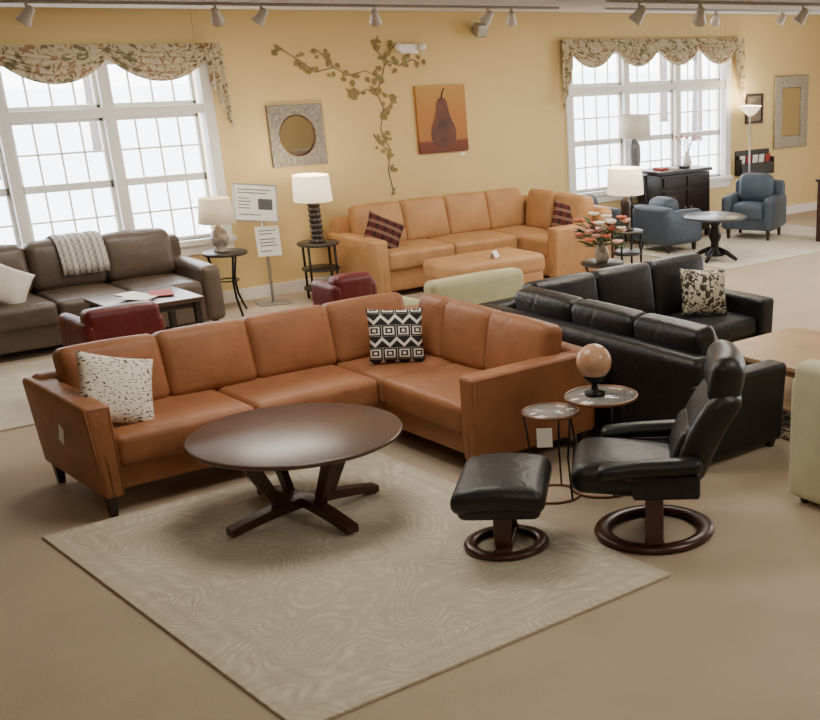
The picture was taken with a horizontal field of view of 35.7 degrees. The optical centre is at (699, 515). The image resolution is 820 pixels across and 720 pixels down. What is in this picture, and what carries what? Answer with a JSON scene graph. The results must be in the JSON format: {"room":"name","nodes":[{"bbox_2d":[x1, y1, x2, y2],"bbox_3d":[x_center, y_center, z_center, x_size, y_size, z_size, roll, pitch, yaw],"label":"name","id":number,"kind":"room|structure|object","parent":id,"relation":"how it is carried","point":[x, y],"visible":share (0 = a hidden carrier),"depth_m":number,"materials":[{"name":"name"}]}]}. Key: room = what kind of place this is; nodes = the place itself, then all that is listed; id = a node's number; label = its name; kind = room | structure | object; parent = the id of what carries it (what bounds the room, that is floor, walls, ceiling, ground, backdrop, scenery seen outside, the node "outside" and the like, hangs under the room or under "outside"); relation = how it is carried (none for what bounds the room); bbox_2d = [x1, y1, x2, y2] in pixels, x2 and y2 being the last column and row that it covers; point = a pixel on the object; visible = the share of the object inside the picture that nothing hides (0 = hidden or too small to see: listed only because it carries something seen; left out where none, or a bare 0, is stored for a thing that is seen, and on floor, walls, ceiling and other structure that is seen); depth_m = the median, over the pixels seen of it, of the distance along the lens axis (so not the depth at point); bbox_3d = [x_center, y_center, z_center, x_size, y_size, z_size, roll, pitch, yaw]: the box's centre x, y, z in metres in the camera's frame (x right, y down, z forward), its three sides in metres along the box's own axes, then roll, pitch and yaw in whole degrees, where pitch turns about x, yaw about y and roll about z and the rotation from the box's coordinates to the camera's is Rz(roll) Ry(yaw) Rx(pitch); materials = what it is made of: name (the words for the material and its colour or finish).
{"room":"store","nodes":[
{"label":"store","id":0,"kind":"room"},
{"bbox_2d":[0,210,819,719],"bbox_3d":[0.883,-0.383,7.735,13.950,0.100,18.700,20,30,40],"label":"floor","id":1,"kind":"structure","parent":0,"point":[732,632],"depth_m":5.50,"materials":[{"name":"beige carpet"}]},
{"bbox_2d":[0,358,54,431],"bbox_3d":[-5.019,-0.893,8.843,1.750,0.012,2.000,20,30,40],"label":"area rug","id":2,"kind":"object","parent":1,"relation":"on","point":[15,412],"visible":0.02,"depth_m":8.83,"materials":[{"name":"beige carpet"}]},
{"bbox_2d":[58,300,165,346],"bbox_3d":[-4.233,-1.230,8.768,0.555,0.670,0.580,20,30,40],"label":"armchair","id":3,"kind":"object","parent":2,"relation":"on","point":[137,317],"visible":0.27,"depth_m":8.50,"materials":[{"name":"red leather"}]},
{"bbox_2d":[84,286,204,328],"bbox_3d":[-4.402,-1.502,9.665,0.620,0.500,0.700,20,30,40],"label":"coffee table","id":4,"kind":"object","parent":2,"relation":"on","point":[182,299],"visible":0.44,"depth_m":9.55,"materials":[{"name":"brown wood"}]},
{"bbox_2d":[0,228,225,354],"bbox_3d":[-5.289,-1.916,10.265,0.875,0.840,2.180,20,30,40],"label":"sofa","id":5,"kind":"object","parent":1,"relation":"on","point":[145,258],"visible":0.7,"depth_m":10.31,"materials":[{"name":"brown leather"}]},
{"bbox_2d":[0,244,32,292],"bbox_3d":[-5.847,-1.988,9.909,0.270,0.440,0.617,9,22,44],"label":"cushion","id":6,"kind":"object","parent":5,"relation":"on","point":[14,256],"depth_m":9.97,"materials":[{"name":"white fabric"}]},
{"bbox_2d":[0,264,34,303],"bbox_3d":[-5.563,-1.845,9.663,0.491,0.457,0.180,-16,27,-35],"label":"throw pillow","id":7,"kind":"object","parent":5,"relation":"on","point":[15,284],"visible":0.94,"depth_m":9.66,"materials":[{"name":"beige fabric"}]},
{"bbox_2d":[0,293,58,333],"bbox_3d":[-5.647,-1.650,9.835,0.680,0.230,0.601,20,30,40],"label":"seat cushion","id":8,"kind":"object","parent":5,"relation":"on","point":[39,314],"depth_m":9.70,"materials":[{"name":"brown leather"}]},
{"bbox_2d":[21,238,106,291],"bbox_3d":[-5.423,-2.151,10.312,0.270,0.440,0.617,9,22,44],"label":"cushion","id":9,"kind":"object","parent":5,"relation":"on","point":[40,258],"depth_m":10.13,"materials":[{"name":"brown leather"}]},
{"bbox_2d":[45,230,110,275],"bbox_3d":[-5.368,-2.273,10.385,0.447,0.328,0.388,20,30,40],"label":"throw blanket","id":10,"kind":"object","parent":5,"relation":"on","point":[79,253],"visible":0.94,"depth_m":10.26,"materials":[{"name":"white fabric"}]},
{"bbox_2d":[32,283,128,316],"bbox_3d":[-5.223,-1.813,10.237,0.680,0.230,0.601,20,30,40],"label":"seat cushion","id":11,"kind":"object","parent":5,"relation":"on","point":[65,297],"depth_m":10.08,"materials":[{"name":"brown leather"}]},
{"bbox_2d":[101,228,175,280],"bbox_3d":[-5.000,-2.314,10.714,0.270,0.440,0.617,9,22,44],"label":"cushion","id":12,"kind":"object","parent":5,"relation":"on","point":[133,254],"depth_m":10.62,"materials":[{"name":"brown leather"}]},
{"bbox_2d":[106,273,202,301],"bbox_3d":[-4.799,-1.976,10.640,0.680,0.230,0.601,20,30,40],"label":"seat cushion","id":13,"kind":"object","parent":5,"relation":"on","point":[191,282],"depth_m":10.55,"materials":[{"name":"brown leather"}]},
{"bbox_2d":[202,248,247,316],"bbox_3d":[-4.362,-2.161,11.210,0.410,0.575,0.400,20,30,40],"label":"side table","id":14,"kind":"object","parent":1,"relation":"on","point":[233,252],"visible":0.83,"depth_m":11.12,"materials":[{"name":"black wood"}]},
{"bbox_2d":[198,196,236,252],"bbox_3d":[-4.394,-2.651,11.015,0.330,0.480,0.330,20,30,40],"label":"table lamp","id":15,"kind":"object","parent":14,"relation":"on","point":[217,211],"visible":1,"depth_m":10.89,"materials":[{"name":"fabric"}]},
{"bbox_2d":[232,183,291,306],"bbox_3d":[-4.188,-2.593,11.518,0.437,1.152,0.220,-13,25,-29],"label":"sign stand","id":16,"kind":"object","parent":1,"relation":"on","point":[251,202],"visible":0.96,"depth_m":11.41,"materials":[{"name":"white paper"}]},
{"bbox_2d":[237,188,272,214],"bbox_3d":[-4.173,-2.942,11.340,0.310,0.238,0.002,-6,7,-32],"label":"print","id":17,"kind":"object","parent":16,"relation":"attached to","point":[263,204],"depth_m":11.37},
{"bbox_2d":[258,229,277,251],"bbox_3d":[-4.109,-2.621,11.511,0.160,0.198,0.002,-13,23,-29],"label":"print","id":18,"kind":"object","parent":16,"relation":"attached to","point":[274,229],"depth_m":11.50},
{"bbox_2d":[22,292,594,517],"bbox_3d":[-2.272,-0.696,7.268,1.921,0.830,2.742,20,30,40],"label":"sectional sofa","id":19,"kind":"object","parent":1,"relation":"on","point":[482,365],"visible":0.83,"depth_m":7.29,"materials":[{"name":"orange leather"}]},
{"bbox_2d":[52,334,169,399],"bbox_3d":[-3.410,-0.817,7.021,0.240,0.416,0.562,6,20,45],"label":"cushion","id":20,"kind":"object","parent":19,"relation":"on","point":[140,346],"depth_m":6.98,"materials":[{"name":"orange leather"}]},
{"bbox_2d":[75,350,154,423],"bbox_3d":[-3.226,-0.698,6.687,0.496,0.473,0.216,-18,28,-38],"label":"throw pillow","id":21,"kind":"object","parent":19,"relation":"on","point":[124,385],"visible":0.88,"depth_m":6.64,"materials":[{"name":"beige fabric"}]},
{"bbox_2d":[112,390,253,464],"bbox_3d":[-3.111,-0.541,7.032,0.700,0.200,0.811,20,30,40],"label":"seat cushion","id":22,"kind":"object","parent":19,"relation":"on","point":[178,413],"depth_m":6.79,"materials":[{"name":"orange leather"}]},
{"bbox_2d":[152,319,256,395],"bbox_3d":[-3.026,-0.965,7.386,0.240,0.416,0.562,6,20,45],"label":"cushion","id":23,"kind":"object","parent":19,"relation":"on","point":[220,356],"depth_m":7.29,"materials":[{"name":"orange leather"}]},
{"bbox_2d":[240,305,336,377],"bbox_3d":[-2.639,-1.114,7.754,0.240,0.416,0.572,6,20,45],"label":"cushion","id":24,"kind":"object","parent":19,"relation":"on","point":[291,341],"depth_m":7.66,"materials":[{"name":"orange leather"}]},
{"bbox_2d":[217,365,378,408],"bbox_3d":[-2.541,-0.760,7.573,0.700,0.200,0.811,20,30,40],"label":"seat cushion","id":25,"kind":"object","parent":19,"relation":"on","point":[303,383],"depth_m":7.46,"materials":[{"name":"orange leather"}]},
{"bbox_2d":[321,292,404,361],"bbox_3d":[-2.244,-1.266,8.129,0.240,0.416,0.582,6,20,45],"label":"cushion","id":26,"kind":"object","parent":19,"relation":"on","point":[347,322],"depth_m":7.96,"materials":[{"name":"orange leather"}]},
{"bbox_2d":[335,353,452,403],"bbox_3d":[-2.005,-0.966,8.083,0.680,0.198,0.718,20,30,40],"label":"seat cushion","id":27,"kind":"object","parent":19,"relation":"on","point":[357,363],"depth_m":7.86,"materials":[{"name":"orange leather"}]},
{"bbox_2d":[366,308,424,364],"bbox_3d":[-1.983,-1.172,7.884,0.372,0.363,0.154,-6,23,-15],"label":"throw pillow","id":28,"kind":"object","parent":19,"relation":"on","point":[394,335],"visible":1,"depth_m":7.84,"materials":[{"name":"fabric"}]},
{"bbox_2d":[382,363,481,432],"bbox_3d":[-1.451,-0.763,7.580,0.866,0.200,0.740,20,30,40],"label":"seat cushion","id":29,"kind":"object","parent":19,"relation":"on","point":[429,395],"depth_m":7.43,"materials":[{"name":"orange leather"}]},
{"bbox_2d":[418,294,457,356],"bbox_3d":[-1.760,-1.275,8.151,0.312,0.416,0.240,20,18,40],"label":"cushion","id":30,"kind":"object","parent":19,"relation":"on","point":[433,306],"depth_m":8.03,"materials":[{"name":"orange leather"}]},
{"bbox_2d":[441,301,501,369],"bbox_3d":[-1.481,-1.173,7.899,0.492,0.416,0.240,20,18,40],"label":"cushion","id":31,"kind":"object","parent":19,"relation":"on","point":[464,325],"depth_m":7.79,"materials":[{"name":"orange leather"}]},
{"bbox_2d":[485,312,561,369],"bbox_3d":[-1.109,-1.036,7.562,0.572,0.416,0.240,20,18,40],"label":"cushion","id":32,"kind":"object","parent":19,"relation":"on","point":[510,338],"depth_m":7.43,"materials":[{"name":"orange leather"}]},
{"bbox_2d":[297,239,340,298],"bbox_3d":[-3.702,-2.396,11.822,0.400,0.560,0.400,20,30,40],"label":"side table","id":33,"kind":"object","parent":1,"relation":"on","point":[315,268],"visible":0.64,"depth_m":11.73,"materials":[{"name":"black wood"}]},
{"bbox_2d":[292,173,332,242],"bbox_3d":[-3.702,-2.947,11.598,0.360,0.630,0.360,20,30,40],"label":"table lamp","id":34,"kind":"object","parent":33,"relation":"on","point":[313,189],"visible":1,"depth_m":11.44,"materials":[{"name":"white fabric"}]},
{"bbox_2d":[311,271,376,304],"bbox_3d":[-2.787,-1.573,9.564,0.395,0.730,0.400,20,30,40],"label":"armchair","id":35,"kind":"object","parent":1,"relation":"on","point":[347,285],"visible":0.27,"depth_m":9.33,"materials":[{"name":"red leather"}]},
{"bbox_2d":[42,451,669,719],"bbox_3d":[-1.801,0.201,6.139,2.700,0.016,1.980,20,30,40],"label":"area rug","id":36,"kind":"object","parent":1,"relation":"on","point":[312,619],"visible":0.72,"depth_m":5.83,"materials":[{"name":"beige carpet"}]},
{"bbox_2d":[184,403,402,537],"bbox_3d":[-2.161,-0.235,6.553,1.116,0.462,1.116,20,30,40],"label":"coffee table","id":37,"kind":"object","parent":36,"relation":"on","point":[280,439],"visible":1,"depth_m":6.42,"materials":[{"name":"brown wood"}]},
{"bbox_2d":[450,452,551,560],"bbox_3d":[-0.996,-0.050,6.155,0.460,0.434,0.600,-1,22,-2],"label":"ottoman","id":38,"kind":"object","parent":36,"relation":"on","point":[506,488],"visible":1,"depth_m":5.99,"materials":[{"name":"black leather"}]},
{"bbox_2d":[402,267,523,306],"bbox_3d":[-1.940,-1.631,9.735,0.675,0.710,0.940,20,30,40],"label":"loveseat","id":39,"kind":"object","parent":1,"relation":"on","point":[497,284],"visible":0.15,"depth_m":9.42,"materials":[{"name":"green fabric"}]},
{"bbox_2d":[327,188,614,293],"bbox_3d":[-2.335,-2.861,12.583,1.534,0.849,2.574,20,30,40],"label":"sectional sofa","id":40,"kind":"object","parent":1,"relation":"on","point":[459,223],"visible":0.75,"depth_m":12.55,"materials":[{"name":"leather"}]},
{"bbox_2d":[348,201,406,240],"bbox_3d":[-3.271,-2.956,12.272,0.240,0.436,0.552,6,20,45],"label":"cushion","id":41,"kind":"object","parent":40,"relation":"on","point":[396,211],"depth_m":12.16,"materials":[{"name":"leather"}]},
{"bbox_2d":[363,211,404,248],"bbox_3d":[-3.132,-2.799,11.964,0.468,0.441,0.170,-10,24,-23],"label":"throw pillow","id":42,"kind":"object","parent":40,"relation":"on","point":[378,227],"visible":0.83,"depth_m":11.91,"materials":[{"name":"fabric"}]},
{"bbox_2d":[388,239,454,270],"bbox_3d":[-2.999,-2.663,12.267,0.690,0.200,0.791,20,30,40],"label":"seat cushion","id":43,"kind":"object","parent":40,"relation":"on","point":[410,255],"depth_m":12.05,"materials":[{"name":"leather"}]},
{"bbox_2d":[397,196,449,239],"bbox_3d":[-2.897,-3.100,12.627,0.240,0.436,0.542,6,20,45],"label":"cushion","id":44,"kind":"object","parent":40,"relation":"on","point":[423,218],"depth_m":12.53,"materials":[{"name":"leather"}]},
{"bbox_2d":[441,191,490,233],"bbox_3d":[-2.527,-3.242,12.979,0.240,0.436,0.542,6,20,45],"label":"cushion","id":45,"kind":"object","parent":40,"relation":"on","point":[468,212],"depth_m":12.88,"materials":[{"name":"leather"}]},
{"bbox_2d":[429,230,516,254],"bbox_3d":[-2.444,-2.876,12.794,0.690,0.200,0.791,20,30,40],"label":"seat cushion","id":46,"kind":"object","parent":40,"relation":"on","point":[462,241],"depth_m":12.63,"materials":[{"name":"leather"}]},
{"bbox_2d":[483,188,524,228],"bbox_3d":[-2.175,-3.378,13.313,0.240,0.436,0.492,6,20,45],"label":"cushion","id":47,"kind":"object","parent":40,"relation":"on","point":[504,206],"depth_m":13.20,"materials":[{"name":"leather"}]},
{"bbox_2d":[490,223,546,248],"bbox_3d":[-1.953,-3.064,13.261,0.670,0.198,0.608,20,30,40],"label":"seat cushion","id":48,"kind":"object","parent":40,"relation":"on","point":[516,229],"depth_m":13.13,"materials":[{"name":"leather"}]},
{"bbox_2d":[520,231,548,256],"bbox_3d":[-1.538,-2.913,12.885,0.486,0.200,0.630,20,30,40],"label":"seat cushion","id":49,"kind":"object","parent":40,"relation":"on","point":[537,241],"depth_m":12.68,"materials":[{"name":"leather"}]},
{"bbox_2d":[525,188,557,228],"bbox_3d":[-1.704,-3.352,13.250,0.462,0.436,0.240,20,18,40],"label":"cushion","id":50,"kind":"object","parent":40,"relation":"on","point":[540,202],"depth_m":13.14,"materials":[{"name":"leather"}]},
{"bbox_2d":[550,200,572,226],"bbox_3d":[-1.404,-3.152,12.835,0.434,0.398,0.156,-6,23,-15],"label":"throw pillow","id":51,"kind":"object","parent":40,"relation":"on","point":[562,215],"visible":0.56,"depth_m":12.76,"materials":[{"name":"fabric"}]},
{"bbox_2d":[552,192,593,223],"bbox_3d":[-1.367,-3.229,12.946,0.502,0.436,0.240,20,18,40],"label":"cushion","id":52,"kind":"object","parent":40,"relation":"on","point":[580,205],"depth_m":12.77,"materials":[{"name":"leather"}]},
{"bbox_2d":[423,247,544,283],"bbox_3d":[-2.104,-2.345,11.864,0.600,0.435,1.060,20,30,40],"label":"ottoman","id":53,"kind":"object","parent":1,"relation":"on","point":[532,264],"visible":0.55,"depth_m":11.65,"materials":[{"name":"leather"}]},
{"bbox_2d":[521,402,580,503],"bbox_3d":[-0.836,-0.357,6.856,0.328,0.509,0.328,20,30,40],"label":"side table","id":54,"kind":"object","parent":1,"relation":"on","point":[544,435],"visible":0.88,"depth_m":6.76,"materials":[{"name":"brown metal"}]},
{"bbox_2d":[563,384,638,498],"bbox_3d":[-0.562,-0.432,6.975,0.428,0.559,0.428,20,30,40],"label":"side table","id":55,"kind":"object","parent":1,"relation":"on","point":[635,392],"visible":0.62,"depth_m":6.91,"materials":[{"name":"brown metal"}]},
{"bbox_2d":[576,344,611,396],"bbox_3d":[-0.597,-0.828,6.822,0.200,0.290,0.200,20,30,40],"label":"decorative orb","id":56,"kind":"object","parent":55,"relation":"on","point":[593,361],"visible":1,"depth_m":6.74,"materials":[{"name":"orange stone"}]},
{"bbox_2d":[580,258,623,271],"bbox_3d":[-0.897,-2.114,11.214,0.409,0.486,0.400,20,30,40],"label":"side table","id":57,"kind":"object","parent":1,"relation":"on","point":[590,263],"visible":0.33,"depth_m":11.04,"materials":[{"name":"black wood"}]},
{"bbox_2d":[572,212,629,262],"bbox_3d":[-0.901,-2.547,11.033,0.533,0.453,0.527,0,22,1],"label":"flower arrangement","id":58,"kind":"object","parent":57,"relation":"on","point":[601,253],"visible":1,"depth_m":11.01,"materials":[{"name":"plant"}]},
{"bbox_2d":[611,228,642,262],"bbox_3d":[-0.772,-2.752,12.754,0.360,0.520,0.360,20,30,40],"label":"side table","id":59,"kind":"object","parent":1,"relation":"on","point":[621,252],"visible":0.58,"depth_m":12.66,"materials":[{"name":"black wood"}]},
{"bbox_2d":[607,166,643,230],"bbox_3d":[-0.772,-3.285,12.538,0.380,0.630,0.380,20,30,40],"label":"table lamp","id":60,"kind":"object","parent":59,"relation":"on","point":[625,181],"visible":0.89,"depth_m":12.35,"materials":[{"name":"white fabric"}]},
{"bbox_2d":[479,253,785,461],"bbox_3d":[-0.046,-1.222,8.554,2.280,0.840,2.221,20,30,40],"label":"sectional sofa","id":61,"kind":"object","parent":1,"relation":"on","point":[633,310],"visible":0.68,"depth_m":7.64,"materials":[{"name":"black leather"}]},
{"bbox_2d":[515,286,583,322],"bbox_3d":[-0.998,-1.306,8.255,0.612,0.456,0.240,20,38,40],"label":"cushion","id":62,"kind":"object","parent":61,"relation":"on","point":[535,300],"depth_m":8.09,"materials":[{"name":"black leather"}]},
{"bbox_2d":[522,272,598,300],"bbox_3d":[-0.993,-1.502,8.737,0.240,0.456,0.602,10,23,44],"label":"cushion","id":63,"kind":"object","parent":61,"relation":"on","point":[585,285],"depth_m":8.67,"materials":[{"name":"black leather"}]},
{"bbox_2d":[571,299,645,337],"bbox_3d":[-0.568,-1.149,7.867,0.612,0.456,0.240,20,38,40],"label":"cushion","id":64,"kind":"object","parent":61,"relation":"on","point":[598,315],"depth_m":7.71,"materials":[{"name":"black leather"}]},
{"bbox_2d":[589,263,655,313],"bbox_3d":[-0.595,-1.655,9.115,0.240,0.456,0.562,10,23,44],"label":"cushion","id":65,"kind":"object","parent":61,"relation":"on","point":[633,285],"depth_m":9.02,"materials":[{"name":"black leather"}]},
{"bbox_2d":[643,253,703,315],"bbox_3d":[-0.204,-1.805,9.486,0.240,0.456,0.582,10,23,44],"label":"cushion","id":66,"kind":"object","parent":61,"relation":"on","point":[665,276],"depth_m":9.32,"materials":[{"name":"black leather"}]},
{"bbox_2d":[634,313,715,355],"bbox_3d":[-0.146,-0.994,7.485,0.592,0.456,0.240,20,38,40],"label":"cushion","id":67,"kind":"object","parent":61,"relation":"on","point":[694,338],"depth_m":7.30,"materials":[{"name":"black leather"}]},
{"bbox_2d":[679,268,726,315],"bbox_3d":[0.028,-1.724,9.312,0.398,0.368,0.183,-6,23,-15],"label":"throw pillow","id":68,"kind":"object","parent":61,"relation":"on","point":[703,291],"visible":1,"depth_m":9.25,"materials":[{"name":"fabric"}]},
{"bbox_2d":[665,311,755,341],"bbox_3d":[-0.019,-1.475,9.377,0.720,0.170,0.631,20,30,40],"label":"seat cushion","id":69,"kind":"object","parent":61,"relation":"on","point":[734,326],"depth_m":9.24,"materials":[{"name":"black leather"}]},
{"bbox_2d":[624,173,647,243],"bbox_3d":[-0.794,-3.792,14.919,0.320,0.820,0.320,20,30,40],"label":"side table","id":70,"kind":"object","parent":1,"relation":"on","point":[643,174],"visible":0.16,"depth_m":14.82,"materials":[{"name":"black wood"}]},
{"bbox_2d":[618,114,649,166],"bbox_3d":[-0.794,-4.491,14.636,0.380,0.690,0.380,20,30,40],"label":"table lamp","id":71,"kind":"object","parent":70,"relation":"on","point":[631,126],"visible":0.77,"depth_m":14.45,"materials":[{"name":"fabric"}]},
{"bbox_2d":[571,340,745,553],"bbox_3d":[-0.216,-0.380,6.254,0.894,1.003,0.740,-1,22,-3],"label":"recliner","id":72,"kind":"object","parent":1,"relation":"on","point":[654,461],"visible":1,"depth_m":6.06,"materials":[{"name":"black leather"}]},
{"bbox_2d":[640,165,712,234],"bbox_3d":[-0.314,-3.954,15.281,0.494,0.850,0.920,20,30,40],"label":"sideboard","id":73,"kind":"object","parent":1,"relation":"on","point":[690,186],"visible":0.58,"depth_m":15.05,"materials":[{"name":"black wood"}]},
{"bbox_2d":[642,165,712,175],"bbox_3d":[-0.326,-4.334,15.140,0.460,0.040,0.920,20,30,40],"label":"countertop","id":74,"kind":"structure","parent":73,"relation":"on","point":[692,168],"depth_m":14.96,"materials":[{"name":"brown wood"}]},
{"bbox_2d":[636,223,819,269],"bbox_3d":[0.735,-3.350,14.905,1.700,0.012,3.000,20,30,40],"label":"area rug","id":75,"kind":"object","parent":1,"relation":"on","point":[751,247],"visible":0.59,"depth_m":14.65,"materials":[{"name":"beige carpet"}]},
{"bbox_2d":[633,196,701,253],"bbox_3d":[-0.393,-3.499,14.431,0.660,0.621,0.595,20,30,40],"label":"armchair","id":76,"kind":"object","parent":75,"relation":"on","point":[662,222],"visible":0.96,"depth_m":14.20,"materials":[{"name":"blue fabric"}]},
{"bbox_2d":[649,196,678,209],"bbox_3d":[-0.427,-3.653,14.332,0.370,0.260,0.270,20,39,40],"label":"cushion","id":77,"kind":"object","parent":76,"relation":"on","point":[658,201],"depth_m":14.20,"materials":[{"name":"blue fabric"}]},
{"bbox_2d":[683,211,746,263],"bbox_3d":[0.169,-3.167,13.766,0.720,0.495,0.720,20,30,40],"label":"pedestal table","id":78,"kind":"object","parent":75,"relation":"on","point":[714,218],"visible":1,"depth_m":13.69,"materials":[{"name":"dark espresso wood"}]},
{"bbox_2d":[721,173,786,240],"bbox_3d":[0.687,-3.925,15.269,0.700,0.781,0.655,8,23,19],"label":"armchair","id":79,"kind":"object","parent":75,"relation":"on","point":[762,198],"visible":0.9,"depth_m":15.11,"materials":[{"name":"blue fabric"}]},
{"bbox_2d":[732,201,763,220],"bbox_3d":[0.655,-3.841,15.209,0.414,0.230,0.460,8,23,19],"label":"seat cushion","id":80,"kind":"object","parent":79,"relation":"on","point":[754,210],"depth_m":15.01,"materials":[{"name":"blue fabric"}]},
{"bbox_2d":[739,173,773,201],"bbox_3d":[0.714,-4.137,15.261,0.430,0.380,0.270,8,14,19],"label":"cushion","id":81,"kind":"object","parent":79,"relation":"on","point":[753,187],"depth_m":15.15,"materials":[{"name":"blue fabric"}]},
{"bbox_2d":[779,410,790,440],"bbox_3d":[1.068,-0.735,8.453,1.600,0.012,1.600,20,30,40],"label":"area rug","id":82,"kind":"object","parent":1,"relation":"on","point":[786,416],"visible":0.02,"depth_m":8.12,"materials":[{"name":"multicoloured carpet"}]},
{"bbox_2d":[732,327,819,411],"bbox_3d":[0.793,-0.908,8.265,1.160,0.450,0.900,20,30,40],"label":"coffee table","id":83,"kind":"object","parent":82,"relation":"on","point":[791,346],"visible":0.4,"depth_m":8.27,"materials":[{"name":"brown wood"}]},
{"bbox_2d":[783,376,793,411],"bbox_3d":[0.793,-0.829,8.297,1.060,0.020,0.800,20,30,40],"label":"shelf","id":84,"kind":"object","parent":83,"relation":"attached to","point":[788,380],"depth_m":8.28,"materials":[{"name":"brown wood"}]},
{"bbox_2d":[789,359,819,503],"bbox_3d":[1.073,-0.512,6.695,0.840,0.920,0.875,20,30,40],"label":"armchair","id":85,"kind":"object","parent":1,"relation":"on","point":[804,464],"visible":1,"depth_m":6.59,"materials":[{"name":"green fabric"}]},
{"bbox_2d":[0,7,819,290],"bbox_3d":[-4.131,-3.517,11.820,0.160,2.640,18.800,20,30,40],"label":"wall","id":86,"kind":"structure","parent":0,"point":[511,77],"depth_m":12.54,"materials":[{"name":"paint"}]},
{"bbox_2d":[0,43,234,127],"bbox_3d":[-5.381,-3.544,10.155,0.120,0.780,2.980,20,30,40],"label":"window valance","id":87,"kind":"object","parent":86,"relation":"attached to","point":[67,63],"visible":1,"depth_m":10.42,"materials":[{"name":"fabric"}]},
{"bbox_2d":[0,58,236,255],"bbox_3d":[-5.478,-3.045,10.429,0.160,1.810,2.800,20,30,40],"label":"window","id":88,"kind":"structure","parent":86,"relation":"in","point":[104,110],"depth_m":10.68,"materials":[{"name":"white paint"}]},
{"bbox_2d":[265,103,327,167],"bbox_3d":[-3.931,-3.714,11.800,0.044,0.570,0.570,20,30,40],"label":"wall mirror","id":89,"kind":"object","parent":86,"relation":"attached to","point":[296,131],"visible":1,"depth_m":11.79,"materials":[{"name":"grey tile"}]},
{"bbox_2d":[280,116,314,154],"bbox_3d":[-3.932,-3.715,11.801,0.006,0.384,0.384,20,30,40],"label":"mirror glass","id":90,"kind":"object","parent":89,"relation":"attached to","point":[297,133],"depth_m":11.80,"materials":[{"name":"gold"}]},
{"bbox_2d":[271,35,425,194],"bbox_3d":[-3.457,-4.021,12.229,0.010,1.566,1.711,20,30,40],"label":"mural","id":91,"kind":"object","parent":86,"relation":"attached to","point":[298,62],"visible":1,"depth_m":12.25,"materials":[{"name":"green paint"}]},
{"bbox_2d":[413,84,468,153],"bbox_3d":[-2.751,-4.234,12.895,0.044,0.680,0.620,20,30,40],"label":"painting","id":92,"kind":"object","parent":86,"relation":"attached to","point":[441,119],"visible":1,"depth_m":12.87,"materials":[{"name":"fabric"}]},
{"bbox_2d":[223,201,816,303],"bbox_3d":[-4.103,-2.313,12.202,0.018,0.120,18.700,20,30,40],"label":"baseboard","id":93,"kind":"structure","parent":86,"relation":"attached to","point":[263,291],"depth_m":12.11,"materials":[{"name":"white paint"}]},
{"bbox_2d":[565,49,732,202],"bbox_3d":[-0.603,-4.922,15.059,0.160,1.810,2.840,20,30,40],"label":"window","id":94,"kind":"structure","parent":86,"relation":"in","point":[623,87],"depth_m":15.09,"materials":[{"name":"white paint"}]},
{"bbox_2d":[561,38,744,111],"bbox_3d":[-0.492,-5.426,14.798,0.120,0.780,3.100,20,30,40],"label":"window valance","id":95,"kind":"object","parent":86,"relation":"attached to","point":[591,53],"visible":1,"depth_m":14.53,"materials":[{"name":"fabric"}]},
{"bbox_2d":[735,148,773,176],"bbox_3d":[0.746,-4.819,16.469,0.120,0.320,0.680,20,30,40],"label":"brochure rack","id":96,"kind":"object","parent":86,"relation":"attached to","point":[761,160],"visible":0.94,"depth_m":16.44,"materials":[{"name":"black wood"}]},
{"bbox_2d":[745,93,763,123],"bbox_3d":[0.728,-5.476,16.252,0.030,0.380,0.340,20,30,40],"label":"framed picture","id":97,"kind":"object","parent":86,"relation":"attached to","point":[750,99],"visible":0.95,"depth_m":16.27,"materials":[{"name":"brown wood"}]},
{"bbox_2d":[773,75,808,148],"bbox_3d":[1.262,-5.609,16.781,0.040,0.950,0.700,20,30,40],"label":"wall mirror","id":98,"kind":"object","parent":86,"relation":"attached to","point":[790,117],"visible":1,"depth_m":16.77,"materials":[{"name":"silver metal"}]},
{"bbox_2d":[782,87,800,135],"bbox_3d":[1.256,-5.611,16.787,0.018,0.630,0.400,20,30,40],"label":"mirror glass","id":99,"kind":"object","parent":98,"relation":"attached to","point":[791,96],"depth_m":16.79,"materials":[{"name":"yellow"}]},
{"bbox_2d":[0,0,819,14],"bbox_3d":[0.829,-2.942,6.754,14.100,0.100,18.700,20,30,40],"label":"ceiling","id":100,"kind":"structure","parent":0,"point":[565,6],"depth_m":9.37,"materials":[{"name":"paint"}]},
{"bbox_2d":[0,0,558,26],"bbox_3d":[-2.627,-3.360,8.113,0.110,0.146,4.300,20,30,40],"label":"track light","id":101,"kind":"object","parent":100,"relation":"attached to","point":[25,17],"visible":0.99,"depth_m":7.86,"materials":[{"name":"silver metal"}]},
{"bbox_2d":[606,0,819,26],"bbox_3d":[0.210,-3.108,7.490,0.110,0.146,2.100,20,30,40],"label":"track light","id":102,"kind":"object","parent":100,"relation":"attached to","point":[699,20],"visible":1,"depth_m":7.27,"materials":[{"name":"silver metal"}]},
{"bbox_2d":[705,9,800,26],"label":"track light","id":103,"kind":"object","parent":100,"relation":"attached to","point":[715,22],"depth_m":10.94,"materials":[{"name":"silver metal"}]},
{"label":"outside","id":104,"kind":"structure","parent":0,"visible":0},
{"bbox_2d":[0,71,715,244],"bbox_3d":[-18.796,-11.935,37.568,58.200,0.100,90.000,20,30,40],"label":"window panes","id":105,"kind":"structure","parent":104,"point":[69,133],"depth_m":30.22,"materials":[{"name":"white"}]},
{"bbox_2d":[691,52,701,140],"bbox_3d":[-0.485,-13.557,32.773,2.676,6.515,2.343,13,26,30],"label":"tree","id":106,"kind":"object","parent":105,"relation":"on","point":[694,105],"visible":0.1,"depth_m":33.75,"materials":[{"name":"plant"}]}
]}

